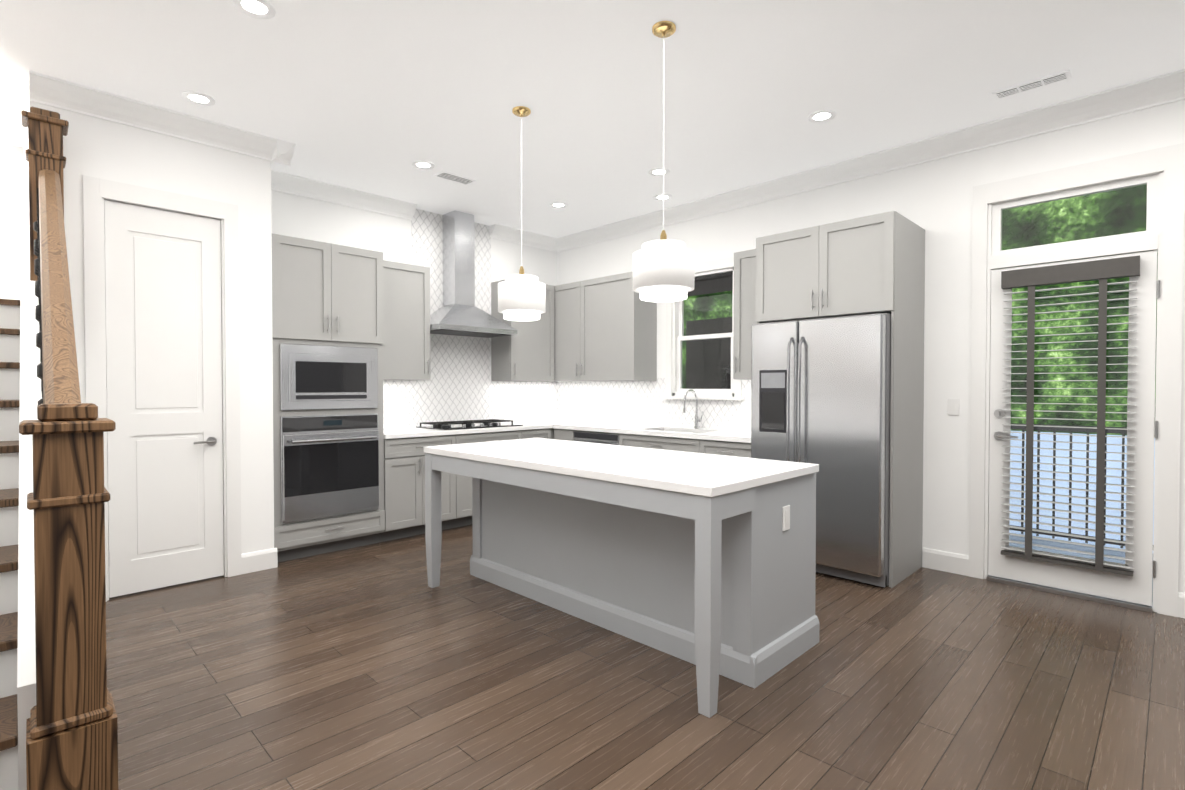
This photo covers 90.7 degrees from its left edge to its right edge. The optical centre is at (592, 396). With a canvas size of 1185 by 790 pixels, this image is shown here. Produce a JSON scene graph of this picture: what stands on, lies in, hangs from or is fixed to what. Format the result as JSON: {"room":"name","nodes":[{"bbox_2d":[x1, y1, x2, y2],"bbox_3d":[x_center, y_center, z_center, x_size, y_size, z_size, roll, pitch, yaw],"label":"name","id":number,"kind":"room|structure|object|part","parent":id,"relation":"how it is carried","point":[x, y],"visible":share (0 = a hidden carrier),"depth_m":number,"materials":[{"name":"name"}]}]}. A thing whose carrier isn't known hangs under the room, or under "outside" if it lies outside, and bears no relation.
{"room":"kitchen","nodes":[
{"label":"kitchen","id":0,"kind":"room"},
{"bbox_2d":[0,143,19,299],"bbox_3d":[-4.574,-0.282,3.943,0.120,3.050,1.050,1,1,45],"label":"wall","id":1,"kind":"structure","parent":0,"point":[14,223],"depth_m":4.22,"materials":[{"name":"white paint"}]},
{"bbox_2d":[20,82,57,291],"bbox_3d":[-3.668,-0.281,3.895,1.475,3.050,0.120,1,1,45],"label":"wall","id":2,"kind":"structure","parent":0,"point":[24,171],"depth_m":4.04,"materials":[{"name":"white paint"}]},
{"bbox_2d":[58,108,273,553],"bbox_3d":[-2.936,-0.283,4.049,0.655,3.050,1.130,1,1,45],"label":"wall","id":3,"kind":"structure","parent":0,"point":[104,149],"depth_m":4.05,"materials":[{"name":"white paint"}]},
{"bbox_2d":[29,70,294,165],"bbox_3d":[-2.657,-1.740,3.753,0.124,0.125,1.375,1,1,45],"label":"crown molding","id":4,"kind":"structure","parent":3,"relation":"attached to","point":[47,90],"depth_m":3.66,"materials":[{"name":"white paint"}]},
{"bbox_2d":[83,175,241,601],"bbox_3d":[-2.769,-0.035,3.809,0.116,2.559,0.810,1,1,45],"label":"door frame","id":5,"kind":"structure","parent":3,"relation":"attached to","point":[97,192],"depth_m":3.85,"materials":[{"name":"white wood"}]},
{"bbox_2d":[104,200,223,597],"bbox_3d":[-2.748,0.018,3.782,0.095,2.432,0.620,1,1,45],"label":"pantry door","id":6,"kind":"structure","parent":3,"relation":"in","point":[164,379],"depth_m":3.78,"materials":[{"name":"white paint"}]},
{"bbox_2d":[271,190,556,428],"bbox_3d":[-1.449,-0.309,5.715,0.655,3.050,3.570,1,1,45],"label":"wall","id":7,"kind":"structure","parent":0,"point":[388,236],"depth_m":5.38,"materials":[{"name":"white paint"}]},
{"bbox_2d":[271,169,284,184],"bbox_3d":[-2.450,-1.751,4.426,0.480,0.125,0.122,1,1,45],"label":"crown molding","id":8,"kind":"structure","parent":7,"relation":"attached to","point":[275,175],"depth_m":4.74,"materials":[{"name":"white paint"}]},
{"bbox_2d":[271,173,416,219],"bbox_3d":[-2.220,-1.762,5.123,0.123,0.125,1.435,1,1,45],"label":"crown molding","id":9,"kind":"structure","parent":7,"relation":"attached to","point":[291,184],"depth_m":5.14,"materials":[{"name":"white paint"}]},
{"bbox_2d":[383,260,429,379],"bbox_3d":[-1.825,-0.674,5.349,0.382,1.048,0.585,1,1,45],"label":"upper cabinet","id":10,"kind":"object","parent":7,"relation":"attached to","point":[406,350],"visible":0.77,"depth_m":5.28,"materials":[{"name":"grey paint"}]},
{"bbox_2d":[383,209,558,428],"bbox_3d":[-1.301,-0.773,6.148,0.002,2.133,2.460,1,1,45],"label":"tile backsplash","id":11,"kind":"structure","parent":7,"relation":"attached to","point":[459,385],"depth_m":6.06,"materials":[{"name":"white tile"}]},
{"bbox_2d":[430,210,516,337],"bbox_3d":[-1.259,-1.227,5.829,0.496,1.212,0.900,1,1,45],"label":"range hood","id":12,"kind":"object","parent":7,"relation":"attached to","point":[458,313],"visible":0.81,"depth_m":5.82,"materials":[{"name":"silver metal"}]},
{"bbox_2d":[491,280,553,381],"bbox_3d":[-0.749,-0.701,6.432,0.382,1.068,0.606,1,1,45],"label":"upper cabinet","id":13,"kind":"object","parent":7,"relation":"attached to","point":[526,353],"visible":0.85,"depth_m":6.31,"materials":[{"name":"grey paint"}]},
{"bbox_2d":[489,224,556,250],"bbox_3d":[-0.775,-1.784,6.576,0.122,0.125,0.845,1,1,45],"label":"crown molding","id":14,"kind":"structure","parent":7,"relation":"attached to","point":[496,231],"depth_m":6.56,"materials":[{"name":"white paint"}]},
{"bbox_2d":[0,0,1184,237],"bbox_3d":[-0.655,-1.826,1.975,8.420,0.100,7.720,1,1,45],"label":"ceiling","id":15,"kind":"structure","parent":0,"point":[708,98],"depth_m":3.29,"materials":[{"name":"white paint"}]},
{"bbox_2d":[182,91,214,105],"bbox_3d":[-2.378,-1.796,3.534,0.170,0.005,0.170,1,1,45],"label":"recessed light","id":16,"kind":"object","parent":15,"relation":"in","point":[197,98],"visible":1,"depth_m":3.53,"materials":[{"name":"white metal"}]},
{"bbox_2d":[233,0,275,18],"bbox_3d":[-1.548,-1.783,2.681,0.170,0.005,0.170,1,1,45],"label":"recessed light","id":17,"kind":"object","parent":15,"relation":"in","point":[261,9],"visible":1,"depth_m":2.69,"materials":[{"name":"white metal"}]},
{"bbox_2d":[412,161,434,169],"bbox_3d":[-1.327,-1.813,4.590,0.170,0.005,0.170,1,1,45],"label":"recessed light","id":18,"kind":"object","parent":15,"relation":"in","point":[425,165],"visible":1,"depth_m":4.59,"materials":[{"name":"white metal"}]},
{"bbox_2d":[433,171,475,184],"bbox_3d":[-1.144,-1.814,4.874,0.140,0.012,0.320,1,1,45],"label":"ceiling vent","id":19,"kind":"object","parent":15,"relation":"in","point":[454,178],"visible":1,"depth_m":4.86,"materials":[{"name":"white metal"}]},
{"bbox_2d":[498,106,545,320],"bbox_3d":[-0.448,-1.145,3.698,0.300,1.314,0.300,1,1,45],"label":"pendant light","id":20,"kind":"object","parent":15,"relation":"hanging from","point":[521,296],"visible":0.98,"depth_m":3.60,"materials":[{"name":"white opal glass"},{"name":"brass"}]},
{"bbox_2d":[550,202,566,207],"bbox_3d":[-0.326,-1.828,5.597,0.170,0.005,0.170,1,1,45],"label":"recessed light","id":21,"kind":"object","parent":15,"relation":"in","point":[558,205],"visible":0.96,"depth_m":5.60,"materials":[{"name":"white metal"}]},
{"bbox_2d":[649,168,669,175],"bbox_3d":[0.539,-1.815,4.737,0.170,0.005,0.170,1,1,45],"label":"recessed light","id":22,"kind":"object","parent":15,"relation":"in","point":[656,172],"visible":0.98,"depth_m":4.74,"materials":[{"name":"white metal"}]},
{"bbox_2d":[653,194,671,200],"bbox_3d":[0.643,-1.825,5.367,0.170,0.005,0.170,1,1,45],"label":"recessed light","id":23,"kind":"object","parent":15,"relation":"in","point":[659,197],"visible":0.92,"depth_m":5.37,"materials":[{"name":"white metal"}]},
{"bbox_2d":[633,21,694,301],"bbox_3d":[0.347,-1.132,2.852,0.300,1.314,0.300,1,1,45],"label":"pendant light","id":24,"kind":"object","parent":15,"relation":"hanging from","point":[663,269],"visible":1,"depth_m":2.76,"materials":[{"name":"white opal glass"},{"name":"brass"}]},
{"bbox_2d":[808,110,835,122],"bbox_3d":[1.476,-1.800,3.764,0.170,0.005,0.170,1,1,45],"label":"recessed light","id":25,"kind":"object","parent":15,"relation":"in","point":[821,116],"visible":1,"depth_m":3.76,"materials":[{"name":"white metal"}]},
{"bbox_2d":[992,70,1071,99],"bbox_3d":[2.530,-1.791,3.378,0.360,0.012,0.110,1,1,45],"label":"ceiling vent","id":26,"kind":"object","parent":15,"relation":"in","point":[1034,84],"visible":0.96,"depth_m":3.36,"materials":[{"name":"white metal"}]},
{"bbox_2d":[106,524,1184,789],"bbox_3d":[-0.655,1.323,2.024,8.420,0.100,7.720,1,1,45],"label":"floor","id":27,"kind":"structure","parent":0,"point":[378,666],"depth_m":2.50,"materials":[{"name":"brown wood"}]},
{"bbox_2d":[0,106,117,789],"bbox_3d":[-3.063,-0.150,2.546,4.048,2.830,1.255,1,1,45],"label":"staircase","id":28,"kind":"structure","parent":27,"relation":"on","point":[58,724],"depth_m":1.59,"materials":[{"name":"brown wood"}]},
{"bbox_3d":[-2.231,-0.509,2.430,2.241,1.432,0.156,1,1,45],"label":"handrail","id":29,"kind":"part","parent":28,"relation":"part of","materials":[{"name":"brown wood"}]},
{"bbox_2d":[272,234,384,561],"bbox_3d":[-2.231,0.021,4.750,0.667,2.420,0.846,1,1,45],"label":"tall cabinet","id":30,"kind":"object","parent":27,"relation":"on","point":[326,294],"visible":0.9,"depth_m":4.50,"materials":[{"name":"grey paint"}]},
{"bbox_2d":[280,344,377,410],"bbox_3d":[-2.021,-0.146,4.539,0.034,0.490,0.736,1,1,45],"label":"built-in microwave","id":31,"kind":"object","parent":30,"relation":"in","point":[316,377],"visible":1,"depth_m":4.50,"materials":[{"name":"silver metal"}]},
{"bbox_2d":[280,413,378,523],"bbox_3d":[-1.995,0.539,4.523,0.107,0.790,0.736,1,1,45],"label":"wall oven","id":32,"kind":"object","parent":30,"relation":"in","point":[329,465],"visible":1,"depth_m":4.50,"materials":[{"name":"silver metal"}]},
{"bbox_2d":[380,434,463,541],"bbox_3d":[-1.683,0.785,5.340,0.629,0.874,0.740,1,1,45],"label":"base cabinet","id":33,"kind":"object","parent":27,"relation":"on","point":[404,483],"depth_m":5.05,"materials":[{"name":"grey paint"}]},
{"bbox_2d":[383,420,586,438],"bbox_3d":[-1.066,0.317,5.942,0.645,0.039,2.475,1,1,45],"label":"countertop","id":34,"kind":"structure","parent":33,"relation":"on","point":[395,433],"depth_m":5.45,"materials":[{"name":"white stone"}]},
{"bbox_2d":[416,419,522,429],"bbox_3d":[-1.203,0.274,5.797,0.510,0.049,0.910,1,1,45],"label":"gas cooktop","id":35,"kind":"object","parent":34,"relation":"in","point":[464,424],"visible":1,"depth_m":5.67,"materials":[{"name":"black metal"}]},
{"bbox_2d":[464,430,527,525],"bbox_3d":[-1.198,0.777,5.828,0.629,0.874,0.882,1,1,45],"label":"base cabinet","id":36,"kind":"object","parent":27,"relation":"on","point":[520,434],"depth_m":5.52,"materials":[{"name":"grey paint"}]},
{"bbox_2d":[528,428,551,438],"bbox_3d":[-0.817,0.771,6.211,0.629,0.874,0.443,1,1,45],"label":"base cabinet","id":37,"kind":"object","parent":27,"relation":"on","point":[535,433],"depth_m":6.05,"materials":[{"name":"grey paint"}]},
{"bbox_2d":[554,428,569,440],"bbox_3d":[-0.079,0.771,6.271,0.296,0.874,0.627,1,1,45],"label":"base cabinet","id":38,"kind":"object","parent":27,"relation":"on","point":[559,434],"depth_m":6.06,"materials":[{"name":"grey paint"}]},
{"bbox_2d":[424,450,818,717],"bbox_3d":[0.033,0.813,3.411,2.194,0.875,0.992,1,1,45],"label":"kitchen island","id":39,"kind":"object","parent":27,"relation":"on","point":[704,563],"depth_m":2.90,"materials":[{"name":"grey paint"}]},
{"bbox_2d":[424,438,818,493],"bbox_3d":[0.020,0.355,3.390,2.210,0.040,0.970,1,1,45],"label":"island countertop","id":40,"kind":"structure","parent":39,"relation":"on","point":[677,470],"depth_m":3.02,"materials":[{"name":"white stone"}]},
{"bbox_2d":[570,430,673,450],"bbox_3d":[0.293,0.776,5.900,0.753,0.874,0.629,1,1,45],"label":"base cabinet","id":41,"kind":"object","parent":27,"relation":"on","point":[633,440],"depth_m":5.29,"materials":[{"name":"grey paint"}]},
{"bbox_2d":[573,431,618,444],"bbox_3d":[0.014,0.731,5.706,0.615,0.760,0.080,1,1,45],"label":"dishwasher","id":42,"kind":"object","parent":41,"relation":"in","point":[598,437],"visible":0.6,"depth_m":5.69,"materials":[{"name":"silver metal"}]},
{"bbox_2d":[690,439,750,457],"bbox_3d":[1.274,0.791,4.925,0.576,0.874,0.629,1,1,45],"label":"base cabinet","id":43,"kind":"object","parent":27,"relation":"on","point":[737,449],"depth_m":4.72,"materials":[{"name":"grey paint"}]},
{"bbox_2d":[553,422,750,442],"bbox_3d":[0.641,0.426,5.537,2.344,0.245,0.645,1,1,45],"label":"countertop","id":44,"kind":"structure","parent":43,"relation":"on","point":[706,434],"depth_m":5.41,"materials":[{"name":"white stone"}]},
{"bbox_2d":[683,389,702,428],"bbox_3d":[0.938,0.119,5.462,0.103,0.370,0.239,1,1,45],"label":"faucet","id":45,"kind":"object","parent":44,"relation":"on","point":[697,421],"visible":1,"depth_m":5.52,"materials":[{"name":"silver metal"}]},
{"bbox_2d":[751,313,890,586],"bbox_3d":[1.745,0.342,4.282,0.928,1.768,0.812,1,1,45],"label":"refrigerator","id":46,"kind":"object","parent":27,"relation":"on","point":[821,392],"visible":0.62,"depth_m":3.92,"materials":[{"name":"metal"}]},
{"bbox_2d":[756,211,924,587],"bbox_3d":[1.807,0.017,4.338,0.980,2.439,0.692,1,1,45],"label":"tall cabinet","id":47,"kind":"object","parent":27,"relation":"on","point":[871,264],"visible":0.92,"depth_m":4.01,"materials":[{"name":"grey paint"}]},
{"bbox_2d":[557,99,1184,592],"bbox_3d":[2.273,-0.289,4.448,7.720,3.050,0.120,1,1,45],"label":"wall","id":48,"kind":"structure","parent":0,"point":[933,199],"depth_m":4.15,"materials":[{"name":"white paint"}]},
{"bbox_2d":[539,281,582,381],"bbox_3d":[-0.255,-0.704,6.619,0.818,1.068,0.349,1,1,45],"label":"upper cabinet","id":49,"kind":"object","parent":48,"relation":"attached to","point":[568,298],"depth_m":6.39,"materials":[{"name":"grey paint"}]},
{"bbox_2d":[583,272,656,380],"bbox_3d":[0.241,-0.696,6.127,0.819,1.068,0.349,1,1,45],"label":"upper cabinet","id":50,"kind":"object","parent":48,"relation":"attached to","point":[605,328],"depth_m":5.91,"materials":[{"name":"grey paint"}]},
{"bbox_2d":[559,378,750,430],"bbox_3d":[0.640,0.053,5.989,2.997,0.484,0.002,1,1,45],"label":"tile backsplash","id":51,"kind":"structure","parent":48,"relation":"attached to","point":[626,402],"depth_m":6.09,"materials":[{"name":"white tile"}]},
{"bbox_2d":[662,257,743,399],"bbox_3d":[1.064,-0.622,5.588,0.890,1.300,0.140,1,1,45],"label":"kitchen window","id":52,"kind":"structure","parent":48,"relation":"in","point":[714,276],"depth_m":5.60,"materials":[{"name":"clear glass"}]},
{"bbox_2d":[241,548,1184,617],"bbox_3d":[0.890,1.195,2.530,6.944,0.140,4.579,1,1,45],"label":"baseboard","id":53,"kind":"structure","parent":48,"relation":"attached to","point":[934,559],"depth_m":4.14,"materials":[{"name":"white wood"}]},
{"bbox_2d":[733,249,756,379],"bbox_3d":[1.432,-0.678,4.919,0.375,1.068,0.382,1,1,45],"label":"upper cabinet","id":54,"kind":"object","parent":48,"relation":"attached to","point":[744,291],"visible":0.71,"depth_m":4.88,"materials":[{"name":"grey paint"}]},
{"bbox_2d":[553,69,1184,251],"bbox_3d":[2.230,-1.749,4.296,7.599,0.125,0.122,1,1,45],"label":"crown molding","id":55,"kind":"structure","parent":48,"relation":"attached to","point":[1166,88],"depth_m":4.15,"materials":[{"name":"white paint"}]},
{"bbox_2d":[948,399,958,414],"bbox_3d":[2.531,0.073,4.103,0.070,0.115,0.010,1,1,45],"label":"switch plate","id":56,"kind":"object","parent":48,"relation":"attached to","point":[953,406],"visible":1,"depth_m":4.10,"materials":[{"name":"white plastic"}]},
{"bbox_2d":[988,250,1159,605],"bbox_3d":[2.972,0.185,3.666,0.819,2.065,0.103,1,1,45],"label":"exterior door","id":57,"kind":"structure","parent":48,"relation":"in","point":[1136,587],"depth_m":3.58,"materials":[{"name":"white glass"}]},
{"bbox_2d":[969,143,1184,616],"bbox_3d":[2.999,-0.091,3.700,1.020,2.674,0.140,1,1,45],"label":"door frame","id":58,"kind":"structure","parent":48,"relation":"attached to","point":[1160,172],"depth_m":3.51,"materials":[{"name":"white paint"}]},
{"bbox_2d":[1001,255,1139,575],"bbox_3d":[2.942,0.116,3.645,0.664,1.865,0.067,1,1,45],"label":"door blind","id":59,"kind":"object","parent":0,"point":[1102,271],"visible":1,"depth_m":3.60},
{"label":"outside","id":60,"kind":"structure","parent":0,"visible":0},
{"bbox_2d":[686,317,731,388],"bbox_3d":[2.228,0.312,7.554,2.450,2.750,0.050,1,1,45],"label":"fence","id":61,"kind":"object","parent":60,"point":[721,327],"depth_m":8.12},
{"bbox_2d":[682,184,1157,436],"bbox_3d":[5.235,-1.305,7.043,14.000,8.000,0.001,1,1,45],"label":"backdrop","id":62,"kind":"structure","parent":60,"point":[1068,232],"depth_m":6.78,"materials":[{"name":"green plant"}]},
{"bbox_2d":[1009,431,1154,601],"bbox_3d":[3.822,1.288,4.314,3.300,1.900,1.820,1,1,45],"label":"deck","id":63,"kind":"object","parent":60,"point":[1077,454],"depth_m":5.12,"materials":[{"name":"grey wood"}]},
{"bbox_2d":[1009,423,1154,547],"bbox_3d":[4.280,0.741,4.766,3.300,0.980,0.060,1,1,45],"label":"deck railing","id":64,"kind":"object","parent":63,"relation":"on","point":[1038,429],"depth_m":4.97,"materials":[{"name":"grey metal"}]}
]}

